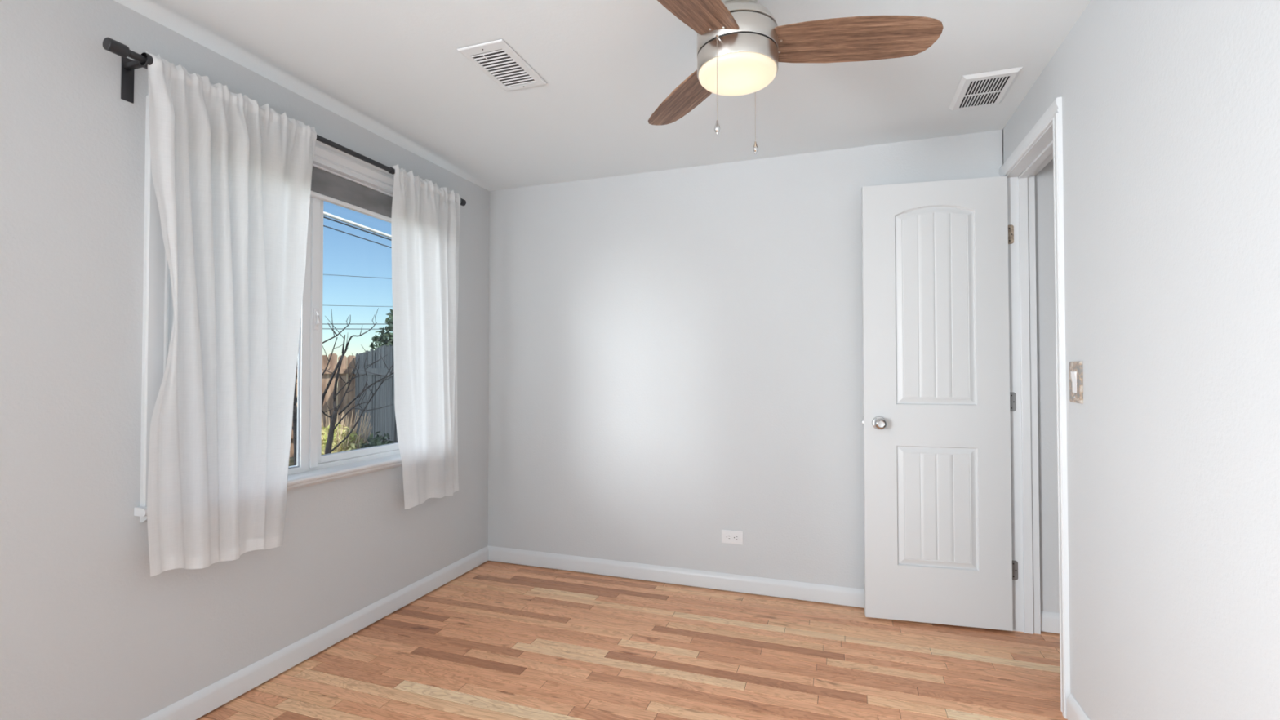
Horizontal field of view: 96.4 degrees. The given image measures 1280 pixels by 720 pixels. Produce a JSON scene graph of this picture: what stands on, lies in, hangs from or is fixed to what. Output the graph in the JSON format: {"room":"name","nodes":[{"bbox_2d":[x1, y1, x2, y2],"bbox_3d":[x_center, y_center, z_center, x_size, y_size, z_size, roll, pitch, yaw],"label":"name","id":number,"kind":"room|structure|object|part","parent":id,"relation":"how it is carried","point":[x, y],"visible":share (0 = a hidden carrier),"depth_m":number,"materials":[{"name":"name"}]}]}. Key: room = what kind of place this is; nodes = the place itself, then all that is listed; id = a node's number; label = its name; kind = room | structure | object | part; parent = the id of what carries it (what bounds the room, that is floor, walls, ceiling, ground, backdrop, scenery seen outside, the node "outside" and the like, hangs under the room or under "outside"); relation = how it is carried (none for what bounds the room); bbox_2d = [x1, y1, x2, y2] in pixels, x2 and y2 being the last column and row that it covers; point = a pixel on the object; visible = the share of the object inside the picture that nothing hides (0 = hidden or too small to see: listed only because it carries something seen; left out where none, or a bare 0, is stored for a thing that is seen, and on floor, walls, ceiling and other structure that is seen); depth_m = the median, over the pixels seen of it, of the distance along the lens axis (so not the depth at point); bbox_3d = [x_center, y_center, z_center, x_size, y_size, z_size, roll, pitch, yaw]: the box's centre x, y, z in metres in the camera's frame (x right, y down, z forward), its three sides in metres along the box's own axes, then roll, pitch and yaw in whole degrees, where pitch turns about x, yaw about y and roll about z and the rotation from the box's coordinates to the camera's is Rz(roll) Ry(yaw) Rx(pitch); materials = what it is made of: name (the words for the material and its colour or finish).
{"room":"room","nodes":[
{"label":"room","id":0,"kind":"room"},
{"bbox_2d":[0,0,489,719],"bbox_3d":[-1.907,0.013,0.876,0.140,2.320,5.600,0,-1,19],"label":"wall","id":1,"kind":"structure","parent":0,"point":[87,633],"depth_m":1.68,"materials":[{"name":"white paint"}]},
{"bbox_2d":[133,80,402,522],"bbox_3d":[-1.345,-0.197,2.403,0.178,1.412,1.365,0,-1,19],"label":"window","id":2,"kind":"structure","parent":1,"relation":"in","point":[312,467],"depth_m":2.34,"materials":[{"name":"white plastic"}]},
{"bbox_3d":[-1.510,-0.185,1.788,0.019,1.266,0.066,0,-1,19],"label":"casing","id":3,"kind":"part","parent":2,"relation":"part of","materials":[{"name":"white paint"}]},
{"bbox_3d":[-1.456,-0.157,2.129,0.032,1.224,0.587,0,-1,19],"label":"sash","id":4,"kind":"part","parent":2,"relation":"part of","materials":[{"name":"white plastic"}]},
{"bbox_3d":[-1.314,0.473,2.380,0.113,0.030,1.365,0,-1,19],"label":"sill","id":5,"kind":"part","parent":2,"relation":"part of","materials":[{"name":"white paint"}]},
{"bbox_3d":[-1.290,-0.855,2.395,0.046,0.098,1.325,0,-1,19],"label":"head casing","id":6,"kind":"part","parent":2,"relation":"part of","materials":[{"name":"white paint"}]},
{"bbox_3d":[-1.391,-0.174,2.418,0.080,1.279,1.215,0,-1,19],"label":"frame","id":7,"kind":"part","parent":2,"relation":"part of","materials":[{"name":"white plastic"}]},
{"bbox_2d":[310,163,392,222],"bbox_3d":[-1.336,-0.741,2.409,0.036,0.130,1.191,0,-1,19],"label":"window shade","id":8,"kind":"object","parent":2,"relation":"attached to","point":[327,185],"visible":0.3,"depth_m":2.53,"materials":[{"name":"grey fabric"}]},
{"bbox_3d":[-1.336,-0.684,2.408,0.028,0.017,1.191,0,-1,19],"label":"rail","id":9,"kind":"part","parent":8,"relation":"part of","materials":[{"name":"white plastic"}]},
{"bbox_3d":[-1.293,-0.162,2.690,0.038,1.214,0.584,0,-1,19],"label":"sash","id":10,"kind":"part","parent":2,"relation":"part of","materials":[{"name":"clear glass"}]},
{"bbox_2d":[102,37,466,205],"bbox_3d":[-1.262,-0.833,2.373,0.114,0.130,1.617,0,-1,19],"label":"curtain rod","id":11,"kind":"object","parent":1,"relation":"attached to","point":[128,66],"visible":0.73,"depth_m":1.71,"materials":[{"name":"grey metal"}]},
{"bbox_2d":[145,50,316,576],"bbox_3d":[-1.357,-0.121,1.942,0.054,1.588,0.577,0,-1,19],"label":"curtain","id":12,"kind":"object","parent":11,"relation":"hanging from","point":[232,175],"visible":1,"depth_m":1.89,"materials":[{"name":"white fabric"}]},
{"bbox_2d":[391,164,460,509],"bbox_3d":[-1.044,-0.094,2.846,0.045,1.610,0.504,0,-1,19],"label":"curtain","id":13,"kind":"object","parent":11,"relation":"hanging from","point":[425,220],"visible":1,"depth_m":2.83,"materials":[{"name":"white fabric"}]},
{"bbox_2d":[141,546,488,719],"bbox_3d":[-1.835,1.124,0.830,0.014,0.082,5.597,0,-1,19],"label":"baseboard","id":14,"kind":"structure","parent":1,"relation":"attached to","point":[208,699],"depth_m":2.26,"materials":[{"name":"white paint"}]},
{"bbox_2d":[114,0,1090,191],"bbox_3d":[-0.547,-1.105,0.426,2.740,0.033,5.600,0,-1,19],"label":"ceiling","id":15,"kind":"structure","parent":0,"point":[396,70],"depth_m":2.13,"materials":[{"name":"white paint"}]},
{"bbox_2d":[457,39,546,91],"bbox_3d":[-0.492,-1.059,2.076,0.180,0.011,0.312,0,-1,19],"label":"ceiling vent","id":16,"kind":"object","parent":15,"relation":"in","point":[496,59],"visible":1,"depth_m":2.06,"materials":[{"name":"white metal"}]},
{"bbox_2d":[648,0,942,154],"bbox_3d":[0.322,-0.824,1.500,0.890,0.502,0.926,0,-1,19],"label":"ceiling fan","id":17,"kind":"object","parent":15,"relation":"hanging from","point":[741,45],"visible":1,"depth_m":1.50,"materials":[{"name":"brown wood"}]},
{"bbox_3d":[0.159,-0.851,1.842,0.154,0.006,0.470,-14,4,-22],"label":"blade","id":18,"kind":"part","parent":17,"relation":"part of","materials":[{"name":"brown wood"}]},
{"bbox_3d":[0.090,-0.861,1.331,0.154,0.006,0.470,15,8,35],"label":"blade","id":19,"kind":"part","parent":17,"relation":"part of","materials":[{"name":"brown wood"}]},
{"bbox_3d":[0.197,-0.719,1.458,0.003,0.219,0.002,0,-1,19],"label":"pull chain","id":20,"kind":"part","parent":17,"relation":"part of","materials":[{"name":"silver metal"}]},
{"bbox_3d":[0.266,-0.775,1.566,0.210,0.028,0.210,0,-1,19],"label":"lamp glass","id":21,"kind":"part","parent":17,"relation":"part of","materials":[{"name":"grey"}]},
{"bbox_3d":[0.337,-0.720,1.668,0.003,0.169,0.002,0,-1,19],"label":"pull chain","id":22,"kind":"part","parent":17,"relation":"part of","materials":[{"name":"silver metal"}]},
{"bbox_3d":[0.559,-0.857,1.534,0.470,0.006,0.154,0,-14,6],"label":"blade","id":23,"kind":"part","parent":17,"relation":"part of","materials":[{"name":"brown wood"}]},
{"bbox_2d":[948,66,1022,110],"bbox_3d":[1.347,-1.056,2.243,0.197,0.012,0.286,0,-1,19],"label":"ceiling vent","id":24,"kind":"object","parent":15,"relation":"in","point":[987,88],"visible":1,"depth_m":2.22,"materials":[{"name":"white metal"}]},
{"bbox_2d":[195,560,1067,719],"bbox_3d":[-0.017,1.310,0.199,4.140,0.300,5.840,0,-1,19],"label":"floor","id":25,"kind":"structure","parent":0,"point":[883,663],"depth_m":2.26,"materials":[{"name":"brown wood"}]},
{"bbox_2d":[488,128,1059,633],"bbox_3d":[0.915,0.049,2.919,4.140,2.320,0.132,0,-1,19],"label":"wall","id":26,"kind":"structure","parent":0,"point":[676,355],"depth_m":3.06,"materials":[{"name":"white paint"}]},
{"bbox_2d":[488,546,864,607],"bbox_3d":[0.358,1.162,3.028,2.722,0.082,0.014,0,-1,19],"label":"baseboard","id":27,"kind":"structure","parent":26,"relation":"attached to","point":[852,597],"depth_m":3.06,"materials":[{"name":"white paint"}]},
{"bbox_2d":[721,529,742,545],"bbox_3d":[0.482,0.928,2.992,0.113,0.069,0.008,0,-1,19],"label":"electrical outlet","id":28,"kind":"object","parent":26,"relation":"attached to","point":[735,537],"visible":1,"depth_m":2.99,"materials":[{"name":"white plastic"}]},
{"bbox_2d":[724,533,731,540],"bbox_3d":[0.463,0.928,2.996,0.033,0.033,0.002,0,-1,19],"label":"receptacle","id":29,"kind":"object","parent":28,"relation":"attached to","point":[727,536],"depth_m":3.00,"materials":[{"name":"grey plastic"}]},
{"bbox_2d":[733,534,738,541],"bbox_3d":[0.500,0.928,2.984,0.033,0.033,0.002,0,-1,19],"label":"receptacle","id":30,"kind":"object","parent":28,"relation":"attached to","point":[735,537],"depth_m":2.98,"materials":[{"name":"grey plastic"}]},
{"bbox_2d":[1040,610,1059,633],"bbox_3d":[2.258,1.149,2.358,1.049,0.082,0.014,0,-1,19],"label":"baseboard","id":31,"kind":"structure","parent":26,"relation":"attached to","point":[1050,621],"depth_m":2.51,"materials":[{"name":"white paint"}]},
{"bbox_2d":[861,176,1017,631],"bbox_3d":[1.347,0.186,2.587,0.646,2.008,0.157,0,-1,19],"label":"door","id":32,"kind":"structure","parent":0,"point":[938,401],"depth_m":2.60,"materials":[{"name":"white paint"}]},
{"bbox_3d":[1.101,0.291,2.623,0.062,0.062,0.066,0,-1,14],"label":"knob","id":33,"kind":"part","parent":32,"relation":"part of","materials":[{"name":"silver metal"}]},
{"bbox_2d":[1002,0,1279,719],"bbox_3d":[0.800,-0.005,-0.060,0.110,2.320,5.600,0,-1,19],"label":"wall","id":34,"kind":"structure","parent":0,"point":[1171,108],"depth_m":1.30,"materials":[{"name":"white paint"}]},
{"bbox_2d":[1006,122,1053,634],"bbox_3d":[1.598,0.175,2.244,0.112,2.042,0.667,0,-1,19],"label":"trim","id":35,"kind":"structure","parent":34,"relation":"attached to","point":[1026,616],"depth_m":2.53,"materials":[{"name":"white paint"}]},
{"bbox_2d":[998,97,1070,719],"bbox_3d":[1.536,0.157,2.259,0.017,2.079,0.729,0,-1,19],"label":"trim","id":36,"kind":"structure","parent":34,"relation":"attached to","point":[1053,114],"depth_m":1.93,"materials":[{"name":"white paint"}]},
{"bbox_2d":[1035,157,1053,175],"bbox_3d":[1.651,0.149,2.206,0.015,2.092,0.728,0,-1,19],"label":"trim","id":37,"kind":"structure","parent":34,"relation":"attached to","point":[1052,157],"depth_m":2.44,"materials":[{"name":"white paint"}]},
{"bbox_2d":[1069,361,1083,404],"bbox_3d":[1.387,0.071,1.825,0.012,0.132,0.092,0,-1,19],"label":"light switch","id":38,"kind":"object","parent":34,"relation":"attached to","point":[1076,375],"visible":1,"depth_m":1.81,"materials":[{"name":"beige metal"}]},
{"bbox_2d":[1066,693,1089,719],"bbox_3d":[0.621,1.100,-0.409,0.014,0.082,4.860,0,-1,19],"label":"baseboard","id":39,"kind":"structure","parent":34,"relation":"attached to","point":[1074,711],"depth_m":1.84,"materials":[{"name":"white paint"}]},
{"label":"outside","id":40,"kind":"structure","parent":0,"visible":0},
{"bbox_2d":[288,387,346,466],"bbox_3d":[-18.258,1.833,14.755,39.860,0.100,70.000,0,-1,19],"label":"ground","id":41,"kind":"structure","parent":40,"point":[291,459],"depth_m":9.81,"materials":[{"name":"soil"}]},
{"bbox_2d":[292,359,297,465],"bbox_3d":[-2.402,0.595,3.896,0.368,1.968,0.311,0,-1,19],"label":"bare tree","id":42,"kind":"object","parent":41,"relation":"on","point":[295,406],"visible":0.12,"depth_m":3.88,"materials":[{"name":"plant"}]},
{"bbox_2d":[289,353,355,457],"bbox_3d":[-8.084,0.744,8.440,6.991,1.780,0.070,1,-1,-31],"label":"fence","id":43,"kind":"object","parent":41,"relation":"on","point":[344,372],"visible":0.09,"depth_m":10.10,"materials":[{"name":"brown wood"}]},
{"bbox_3d":[-8.078,0.171,8.435,6.988,0.085,0.038,1,-1,-31],"label":"rail","id":44,"kind":"part","parent":43,"relation":"part of","materials":[{"name":"brown wood"}]},
{"bbox_2d":[321,408,372,454],"bbox_3d":[-2.903,1.036,5.458,0.710,1.145,0.639,0,-1,19],"label":"bush","id":45,"kind":"object","parent":41,"relation":"on","point":[348,444],"visible":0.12,"depth_m":5.41,"materials":[{"name":"yellow plant"}]},
{"bbox_2d":[321,307,394,453],"bbox_3d":[-2.042,0.610,4.192,0.799,1.949,0.380,0,-1,-1],"label":"bare tree","id":46,"kind":"object","parent":41,"relation":"on","point":[328,450],"visible":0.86,"depth_m":4.20,"materials":[{"name":"brown plant"}]},
{"bbox_2d":[352,342,397,444],"bbox_3d":[-3.428,0.723,7.412,0.070,1.779,6.588,1,-1,-31],"label":"fence","id":47,"kind":"object","parent":41,"relation":"on","point":[383,420],"visible":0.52,"depth_m":7.37,"materials":[{"name":"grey wood"}]},
{"bbox_3d":[-3.442,0.150,7.415,0.038,0.085,6.588,1,-1,-31],"label":"rail","id":48,"kind":"part","parent":47,"relation":"part of","materials":[{"name":"grey wood"}]},
{"bbox_2d":[358,431,394,448],"bbox_3d":[-2.219,1.101,4.840,0.418,0.989,0.412,0,-1,-25],"label":"bush","id":49,"kind":"object","parent":41,"relation":"on","point":[374,442],"visible":0.02,"depth_m":4.81,"materials":[{"name":"green plant"}]},
{"bbox_2d":[368,309,393,350],"bbox_3d":[-4.242,0.350,10.998,1.850,2.713,1.237,0,-1,-1],"label":"evergreen tree","id":50,"kind":"object","parent":41,"relation":"on","point":[383,339],"visible":0.02,"depth_m":10.83,"materials":[{"name":"green plant"}]},
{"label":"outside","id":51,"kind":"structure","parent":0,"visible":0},
{"bbox_2d":[323,211,391,238],"bbox_3d":[-2.477,-1.192,5.159,0.030,0.309,7.453,0,-1,19],"label":"cable","id":52,"kind":"object","parent":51,"point":[326,214],"visible":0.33,"depth_m":5.04,"materials":[{"name":"white plastic"}]},
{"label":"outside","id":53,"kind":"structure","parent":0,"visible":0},
{"bbox_2d":[323,216,391,240],"bbox_3d":[-2.477,-1.162,5.159,0.014,0.284,7.452,0,-1,19],"label":"cable","id":54,"kind":"object","parent":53,"point":[332,220],"visible":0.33,"depth_m":5.05,"materials":[{"name":"grey plastic"}]},
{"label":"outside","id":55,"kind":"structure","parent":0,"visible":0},
{"bbox_2d":[323,225,391,248],"bbox_3d":[-2.477,-1.089,5.158,0.010,0.280,7.452,0,-1,19],"label":"cable","id":56,"kind":"object","parent":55,"point":[323,225],"visible":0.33,"depth_m":5.05,"materials":[{"name":"grey plastic"}]},
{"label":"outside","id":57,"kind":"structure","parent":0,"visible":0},
{"bbox_2d":[323,274,387,278],"bbox_3d":[-7.300,-2.184,15.000,23.875,1.392,0.014,0,-1,0],"label":"cable","id":58,"kind":"object","parent":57,"point":[323,274],"visible":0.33,"depth_m":14.99,"materials":[{"name":"grey plastic"}]},
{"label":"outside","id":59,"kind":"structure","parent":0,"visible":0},
{"bbox_2d":[332,305,392,306],"bbox_3d":[-7.300,-1.415,15.000,23.866,0.480,0.012,0,-1,0],"label":"cable","id":60,"kind":"object","parent":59,"point":[332,305],"visible":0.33,"depth_m":14.99,"materials":[{"name":"grey plastic"}]},
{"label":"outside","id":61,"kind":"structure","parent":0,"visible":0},
{"bbox_2d":[322,323,385,324],"bbox_3d":[-7.370,-0.944,15.000,23.410,0.033,0.020,0,-1,0],"label":"cable","id":62,"kind":"object","parent":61,"point":[322,323],"visible":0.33,"depth_m":15.00,"materials":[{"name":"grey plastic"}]},
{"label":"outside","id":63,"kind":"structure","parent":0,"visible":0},
{"bbox_2d":[322,328,392,329],"bbox_3d":[-7.370,-0.812,15.000,23.414,0.254,0.020,0,-1,0],"label":"cable","id":64,"kind":"object","parent":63,"point":[322,328],"visible":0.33,"depth_m":14.99,"materials":[{"name":"grey plastic"}]}
]}

